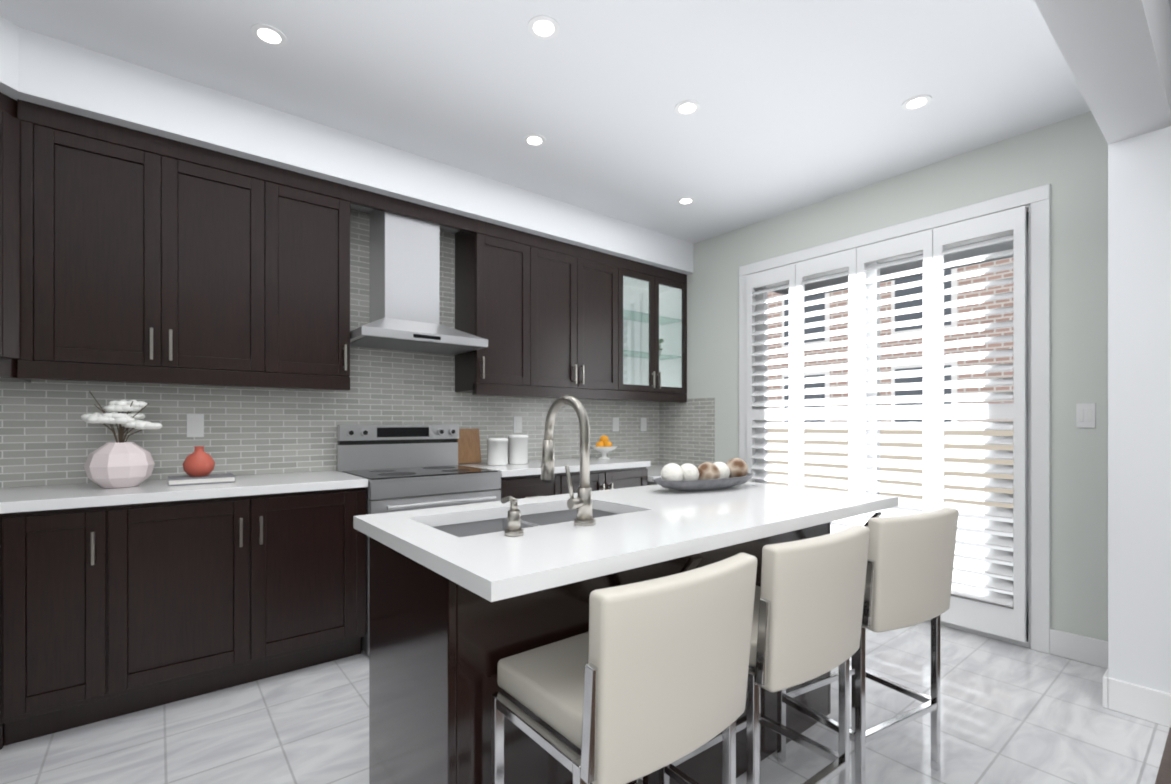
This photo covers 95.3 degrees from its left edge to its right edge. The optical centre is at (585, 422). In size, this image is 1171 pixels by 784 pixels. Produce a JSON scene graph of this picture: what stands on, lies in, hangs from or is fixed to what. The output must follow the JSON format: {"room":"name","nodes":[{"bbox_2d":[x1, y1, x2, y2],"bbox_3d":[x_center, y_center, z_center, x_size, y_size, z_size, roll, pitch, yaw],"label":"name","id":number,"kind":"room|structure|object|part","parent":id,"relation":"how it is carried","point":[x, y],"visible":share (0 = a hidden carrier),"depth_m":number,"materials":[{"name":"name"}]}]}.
{"room":"kitchen","nodes":[
{"label":"kitchen","id":0,"kind":"room"},
{"bbox_2d":[0,621,1169,783],"bbox_3d":[-0.245,1.224,2.114,4.950,0.060,3.210,0,0,-39],"label":"floor","id":1,"kind":"structure","parent":0,"point":[1010,713],"depth_m":2.04,"materials":[{"name":"grey tile"}]},
{"bbox_2d":[0,670,31,749],"bbox_3d":[-2.049,0.758,1.182,0.966,0.872,2.392,0,0,-39],"label":"base cabinet","id":2,"kind":"object","parent":1,"relation":"on","point":[15,689],"depth_m":1.94,"materials":[{"name":"brown wood"}]},
{"bbox_2d":[32,650,131,738],"bbox_3d":[-2.145,0.758,2.245,0.350,0.872,0.612,0,0,-39],"label":"base cabinet","id":3,"kind":"object","parent":1,"relation":"on","point":[65,695],"depth_m":2.05,"materials":[{"name":"brown wood"}]},
{"bbox_2d":[132,602,366,712],"bbox_3d":[-1.699,0.758,2.603,1.039,0.872,0.612,0,0,-39],"label":"base cabinet","id":4,"kind":"object","parent":1,"relation":"on","point":[163,673],"depth_m":2.38,"materials":[{"name":"brown wood"}]},
{"bbox_2d":[0,470,367,673],"bbox_3d":[-1.582,0.302,1.557,2.164,0.040,2.392,0,0,-39],"label":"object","id":5,"kind":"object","parent":4,"relation":"on","point":[87,570],"depth_m":2.21,"materials":[{"name":"brown wood"}]},
{"bbox_2d":[81,391,161,487],"bbox_3d":[-2.038,0.071,2.350,0.273,0.419,0.224,0,0,-39],"label":"flower vase","id":6,"kind":"object","parent":5,"relation":"on","point":[122,463],"visible":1,"depth_m":2.30,"materials":[{"name":"white ceramic"}]},
{"bbox_2d":[168,473,234,485],"bbox_3d":[-1.812,0.267,2.518,0.250,0.029,0.180,0,0,-39],"label":"book","id":7,"kind":"object","parent":5,"relation":"on","point":[208,479],"visible":0.95,"depth_m":2.46,"materials":[{"name":"grey paper"}]},
{"bbox_2d":[183,446,214,476],"bbox_3d":[-1.820,0.181,2.512,0.124,0.140,0.124,0,0,-39],"label":"vase","id":8,"kind":"object","parent":7,"relation":"on","point":[198,462],"visible":1,"depth_m":2.48,"materials":[{"name":"red ceramic"}]},
{"bbox_2d":[337,425,501,654],"bbox_3d":[-0.961,0.603,3.119,0.748,1.182,0.687,0,0,-39],"label":"range","id":9,"kind":"object","parent":1,"relation":"on","point":[405,467],"visible":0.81,"depth_m":3.13,"materials":[{"name":"silver metal"}]},
{"bbox_2d":[499,473,561,498],"bbox_3d":[-0.502,0.758,3.563,0.512,0.872,0.610,0,0,-39],"label":"base cabinet","id":10,"kind":"object","parent":1,"relation":"on","point":[519,481],"depth_m":3.30,"materials":[{"name":"brown wood"}]},
{"bbox_2d":[562,465,657,493],"bbox_3d":[-0.008,0.758,3.946,0.861,0.872,0.630,0,0,-39],"label":"base cabinet","id":11,"kind":"object","parent":1,"relation":"on","point":[622,476],"depth_m":3.74,"materials":[{"name":"brown wood"}]},
{"bbox_2d":[462,457,649,476],"bbox_3d":[-0.206,0.302,3.783,1.250,0.040,0.636,0,0,-39],"label":"countertop","id":12,"kind":"structure","parent":11,"relation":"on","point":[533,468],"depth_m":3.57,"materials":[{"name":"white stone"}]},
{"bbox_2d":[457,429,480,463],"bbox_3d":[-0.823,0.161,3.690,0.200,0.240,0.054,0,0,-39],"label":"cutting board","id":13,"kind":"object","parent":12,"relation":"on","point":[468,441],"visible":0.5,"depth_m":3.69,"materials":[{"name":"brown wood"}]},
{"bbox_2d":[487,438,507,465],"bbox_3d":[-0.587,0.192,3.564,0.140,0.179,0.140,0,0,-39],"label":"canister","id":14,"kind":"object","parent":12,"relation":"on","point":[497,451],"visible":1,"depth_m":3.51,"materials":[{"name":"white ceramic"}]},
{"bbox_2d":[508,435,527,463],"bbox_3d":[-0.463,0.182,3.664,0.140,0.199,0.140,0,0,-39],"label":"canister","id":15,"kind":"object","parent":12,"relation":"on","point":[517,449],"visible":1,"depth_m":3.60,"materials":[{"name":"white ceramic"}]},
{"bbox_2d":[591,435,617,459],"bbox_3d":[0.144,0.188,4.099,0.210,0.186,0.210,0,0,-39],"label":"fruit bowl","id":16,"kind":"object","parent":12,"relation":"on","point":[603,446],"visible":1,"depth_m":4.05,"materials":[{"name":"white ceramic"}]},
{"bbox_2d":[650,466,663,480],"bbox_3d":[0.589,0.414,4.405,0.766,0.040,0.660,0,0,-39],"label":"countertop","id":17,"kind":"structure","parent":11,"relation":"on","point":[659,467],"depth_m":4.14,"materials":[{"name":"white stone"}]},
{"bbox_2d":[491,553,756,783],"bbox_3d":[0.085,0.739,1.157,0.454,0.910,0.419,0,0,-39],"label":"stool","id":18,"kind":"object","parent":1,"relation":"on","point":[637,682],"visible":1,"depth_m":0.98,"materials":[{"name":"beige leather"}]},
{"bbox_3d":[0.078,0.801,1.166,0.454,0.785,0.357,0,0,-39],"label":"frame","id":19,"kind":"part","parent":18,"relation":"part of","materials":[{"name":"silver metal"}]},
{"bbox_2d":[369,511,881,783],"bbox_3d":[0.251,0.755,1.800,1.670,0.879,0.761,0,0,-39],"label":"kitchen island","id":20,"kind":"object","parent":1,"relation":"on","point":[464,599],"depth_m":1.30,"materials":[{"name":"brown wood"}]},
{"bbox_2d":[353,481,898,602],"bbox_3d":[0.246,0.297,1.806,1.730,0.036,0.845,0,0,-39],"label":"island countertop","id":21,"kind":"structure","parent":20,"relation":"on","point":[656,524],"depth_m":1.39,"materials":[{"name":"white stone"}]},
{"bbox_2d":[501,496,523,536],"bbox_3d":[-0.188,0.231,1.340,0.048,0.095,0.081,0,0,-39],"label":"soap dispenser","id":22,"kind":"object","parent":21,"relation":"on","point":[514,530],"depth_m":1.31,"materials":[{"name":"silver metal"}]},
{"bbox_2d":[429,507,620,534],"bbox_3d":[-0.153,0.417,1.640,0.694,0.227,0.369,0,0,-39],"label":"sink","id":23,"kind":"object","parent":21,"relation":"in","point":[475,524],"depth_m":1.75,"materials":[{"name":"grey metal"}]},
{"bbox_2d":[541,395,600,526],"bbox_3d":[-0.070,0.100,1.523,0.097,0.359,0.230,0,0,-39],"label":"faucet","id":24,"kind":"object","parent":21,"relation":"on","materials":[{"name":"silver metal"}]},
{"bbox_2d":[652,458,754,490],"bbox_3d":[0.510,0.216,2.252,0.564,0.123,0.217,0,0,-39],"label":"decorative dish","id":25,"kind":"object","parent":21,"relation":"on","point":[732,472],"visible":1,"depth_m":2.18,"materials":[{"name":"ceramic"}]},
{"bbox_2d":[659,525,869,783],"bbox_3d":[0.499,0.739,1.489,0.454,0.910,0.419,0,0,-37],"label":"stool","id":26,"kind":"object","parent":1,"relation":"on","point":[808,609],"visible":0.81,"depth_m":1.29,"materials":[{"name":"beige leather"}]},
{"bbox_3d":[0.492,0.801,1.499,0.454,0.785,0.357,0,0,-37],"label":"frame","id":27,"kind":"part","parent":26,"relation":"part of","materials":[{"name":"silver metal"}]},
{"bbox_2d":[777,507,958,783],"bbox_3d":[0.966,0.739,1.834,0.454,0.910,0.419,0,0,-30],"label":"stool","id":28,"kind":"object","parent":1,"relation":"on","point":[909,570],"visible":0.83,"depth_m":1.65,"materials":[{"name":"beige leather"}]},
{"bbox_2d":[1108,126,1170,693],"bbox_3d":[2.443,0.014,2.318,0.500,2.360,0.185,0,0,-39],"label":"wall","id":29,"kind":"structure","parent":1,"relation":"on","point":[1139,409],"depth_m":2.16,"materials":[{"name":"white paint"}]},
{"bbox_2d":[0,0,1170,297],"bbox_3d":[1.915,-1.606,1.418,7.690,0.120,7.240,0,0,-39],"label":"ceiling","id":30,"kind":"structure","parent":0,"point":[800,102],"depth_m":2.42,"materials":[{"name":"white paint"}]},
{"bbox_2d":[251,24,286,46],"bbox_3d":[-1.261,-1.544,2.127,0.123,0.006,0.123,0,0,-45],"label":"recessed light","id":31,"kind":"object","parent":30,"relation":"in","point":[269,35],"depth_m":2.12,"materials":[{"name":"white plastic"}]},
{"bbox_2d":[0,15,692,274],"bbox_3d":[-0.311,-1.419,2.197,4.950,0.253,3.000,0,0,-39],"label":"ceiling soffit","id":32,"kind":"structure","parent":30,"relation":"attached to","point":[43,70],"depth_m":2.65,"materials":[{"name":"white paint"}]},
{"bbox_2d":[523,134,545,145],"bbox_3d":[-0.278,-1.544,2.915,0.123,0.006,0.123,0,0,-45],"label":"recessed light","id":33,"kind":"object","parent":30,"relation":"in","point":[530,139],"depth_m":2.91,"materials":[{"name":"white"}]},
{"bbox_2d":[528,15,559,39],"bbox_3d":[-0.163,-1.544,2.084,0.123,0.006,0.123,0,0,27],"label":"recessed light","id":34,"kind":"object","parent":30,"relation":"in","point":[544,27],"depth_m":2.08,"materials":[{"name":"white plastic"}]},
{"bbox_2d":[677,197,694,204],"bbox_3d":[0.699,-1.544,3.711,0.123,0.006,0.123,0,0,-45],"label":"recessed light","id":35,"kind":"object","parent":30,"relation":"in","point":[684,200],"depth_m":3.70,"materials":[{"name":"white"}]},
{"bbox_2d":[675,100,699,115],"bbox_3d":[0.500,-1.544,2.616,0.123,0.006,0.123,0,0,27],"label":"recessed light","id":36,"kind":"object","parent":30,"relation":"in","point":[687,107],"depth_m":2.61,"materials":[{"name":"white"}]},
{"bbox_2d":[902,95,931,110],"bbox_3d":[1.598,-1.544,2.574,0.123,0.006,0.123,0,0,-45],"label":"recessed light","id":37,"kind":"object","parent":30,"relation":"in","point":[916,102],"depth_m":2.57,"materials":[{"name":"white"}]},
{"bbox_2d":[1035,0,1170,143],"bbox_3d":[0.707,-1.356,0.927,4.950,0.380,0.185,0,0,-39],"label":"ceiling beam","id":38,"kind":"structure","parent":30,"relation":"attached to","point":[1116,54],"depth_m":1.74,"materials":[{"name":"white paint"}]},
{"bbox_2d":[687,111,1107,647],"bbox_3d":[1.747,-0.176,3.706,0.150,2.740,3.220,0,0,-39],"label":"wall","id":39,"kind":"structure","parent":0,"point":[1066,160],"depth_m":2.75,"materials":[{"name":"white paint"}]},
{"bbox_2d":[659,398,714,467],"bbox_3d":[0.877,0.103,4.667,0.006,0.622,0.619,0,0,-39],"label":"tile backsplash","id":40,"kind":"structure","parent":39,"relation":"attached to","point":[687,432],"depth_m":4.65,"materials":[{"name":"grey tile"}]},
{"bbox_2d":[739,184,1049,653],"bbox_3d":[1.869,-0.020,3.538,0.170,2.428,1.885,0,0,-39],"label":"door frame","id":41,"kind":"structure","parent":39,"relation":"in","point":[1035,201],"depth_m":2.80,"materials":[{"name":"white wood"}]},
{"bbox_2d":[755,212,1027,637],"bbox_3d":[1.893,0.004,3.556,0.050,2.320,1.725,0,0,-39],"label":"window","id":42,"kind":"structure","parent":41,"relation":"attached to","point":[869,298],"depth_m":3.52,"materials":[{"name":"white"}]},
{"bbox_2d":[747,206,1025,641],"bbox_3d":[1.790,0.007,3.473,0.074,2.295,1.696,0,0,-39],"label":"window shutters","id":43,"kind":"object","parent":42,"relation":"attached to","point":[933,411],"visible":0.65,"depth_m":3.17,"materials":[{"name":"white wood"}]},
{"bbox_2d":[1076,403,1095,427],"bbox_3d":[2.489,-0.036,2.653,0.009,0.120,0.070,0,0,-39],"label":"light switch","id":44,"kind":"object","parent":39,"relation":"attached to","point":[1085,415],"depth_m":2.65,"materials":[{"name":"white plastic"}]},
{"bbox_2d":[1155,728,1170,783],"bbox_3d":[2.919,1.224,0.166,7.450,0.060,3.790,0,0,-39],"label":"floor","id":45,"kind":"structure","parent":0,"point":[1164,774],"depth_m":1.85,"materials":[{"name":"brown wood"}]},
{"bbox_3d":[-1.275,-0.176,3.423,5.220,2.740,0.120,0,0,-39],"label":"wall","id":46,"kind":"structure","parent":0,"visible":0},
{"bbox_2d":[17,99,280,386],"bbox_3d":[-2.012,-0.751,2.538,0.914,1.086,0.322,0,0,-39],"label":"upper cabinet","id":47,"kind":"object","parent":46,"relation":"attached to","point":[147,258],"depth_m":2.37,"materials":[{"name":"brown wood"}]},
{"bbox_2d":[281,168,352,390],"bbox_3d":[-1.567,-0.750,2.895,0.465,1.086,0.322,0,0,-39],"label":"upper cabinet","id":48,"kind":"object","parent":46,"relation":"attached to","point":[315,212],"depth_m":2.81,"materials":[{"name":"brown wood"}]},
{"bbox_2d":[0,209,658,487],"bbox_3d":[-1.248,-0.439,3.365,4.950,1.707,0.006,0,0,-39],"label":"tile backsplash","id":49,"kind":"structure","parent":46,"relation":"attached to","point":[49,435],"depth_m":3.06,"materials":[{"name":"grey tile"}]},
{"bbox_2d":[187,414,203,436],"bbox_3d":[-2.008,0.014,2.745,0.072,0.120,0.007,0,0,-39],"label":"electrical outlet plate","id":50,"kind":"object","parent":49,"relation":"attached to","point":[195,422],"depth_m":2.74,"materials":[{"name":"white plastic"}]},
{"bbox_2d":[513,417,521,432],"bbox_3d":[-0.502,0.014,3.953,0.072,0.120,0.007,0,0,-39],"label":"electrical outlet plate","id":51,"kind":"object","parent":49,"relation":"attached to","point":[517,421],"depth_m":3.95,"materials":[{"name":"white plastic"}]},
{"bbox_2d":[612,417,618,430],"bbox_3d":[0.259,0.014,4.563,0.072,0.120,0.007,0,0,-39],"label":"electrical outlet plate","id":52,"kind":"object","parent":49,"relation":"attached to","point":[615,420],"depth_m":4.56,"materials":[{"name":"white plastic"}]},
{"bbox_2d":[641,418,646,430],"bbox_3d":[0.520,0.014,4.773,0.072,0.120,0.007,0,0,-39],"label":"electrical outlet plate","id":53,"kind":"object","parent":49,"relation":"attached to","point":[643,420],"depth_m":4.77,"materials":[{"name":"white plastic"}]},
{"bbox_2d":[350,209,487,354],"bbox_3d":[-1.035,-0.885,3.211,0.740,0.856,0.493,0,0,-39],"label":"range hood","id":54,"kind":"object","parent":46,"relation":"attached to","point":[404,283],"visible":0.9,"depth_m":3.15,"materials":[{"name":"silver metal"}]},
{"bbox_2d":[455,220,538,395],"bbox_3d":[-0.611,-0.750,3.661,0.465,1.086,0.322,0,0,-39],"label":"upper cabinet","id":55,"kind":"object","parent":46,"relation":"attached to","point":[497,266],"depth_m":3.53,"materials":[{"name":"brown wood"}]},
{"bbox_2d":[539,236,626,399],"bbox_3d":[-0.163,-0.750,4.021,0.921,1.086,0.322,0,0,-39],"label":"upper cabinet","id":56,"kind":"object","parent":46,"relation":"attached to","point":[547,317],"depth_m":3.92,"materials":[{"name":"brown wood"}]},
{"bbox_3d":[-1.038,-0.176,-0.950,0.120,2.740,7.000,0,0,-39],"label":"wall","id":57,"kind":"structure","parent":0,"visible":0},
{"bbox_2d":[0,92,30,382],"bbox_3d":[-2.320,-0.736,1.478,0.912,1.115,1.592,0,0,-39],"label":"upper cabinet","id":58,"kind":"object","parent":57,"relation":"attached to","point":[9,238],"visible":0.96,"depth_m":1.91,"materials":[{"name":"brown wood"}]},
{"label":"outside","id":59,"kind":"structure","parent":0,"visible":0},
{"bbox_2d":[767,257,1012,594],"bbox_3d":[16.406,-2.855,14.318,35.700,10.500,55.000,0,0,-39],"label":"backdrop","id":60,"kind":"structure","parent":59,"point":[1005,274],"depth_m":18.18,"materials":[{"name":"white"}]},
{"bbox_3d":[4.921,-0.176,1.841,2.470,2.740,3.900,0,0,-39],"label":"wall","id":61,"kind":"structure","parent":0,"visible":0},
{"bbox_2d":[1050,628,1170,727],"bbox_3d":[2.680,1.129,4.008,3.016,0.130,2.556,0,0,-39],"label":"baseboard","id":62,"kind":"structure","parent":61,"relation":"attached to","point":[1141,702],"depth_m":2.21,"materials":[{"name":"white wood"}]}
]}

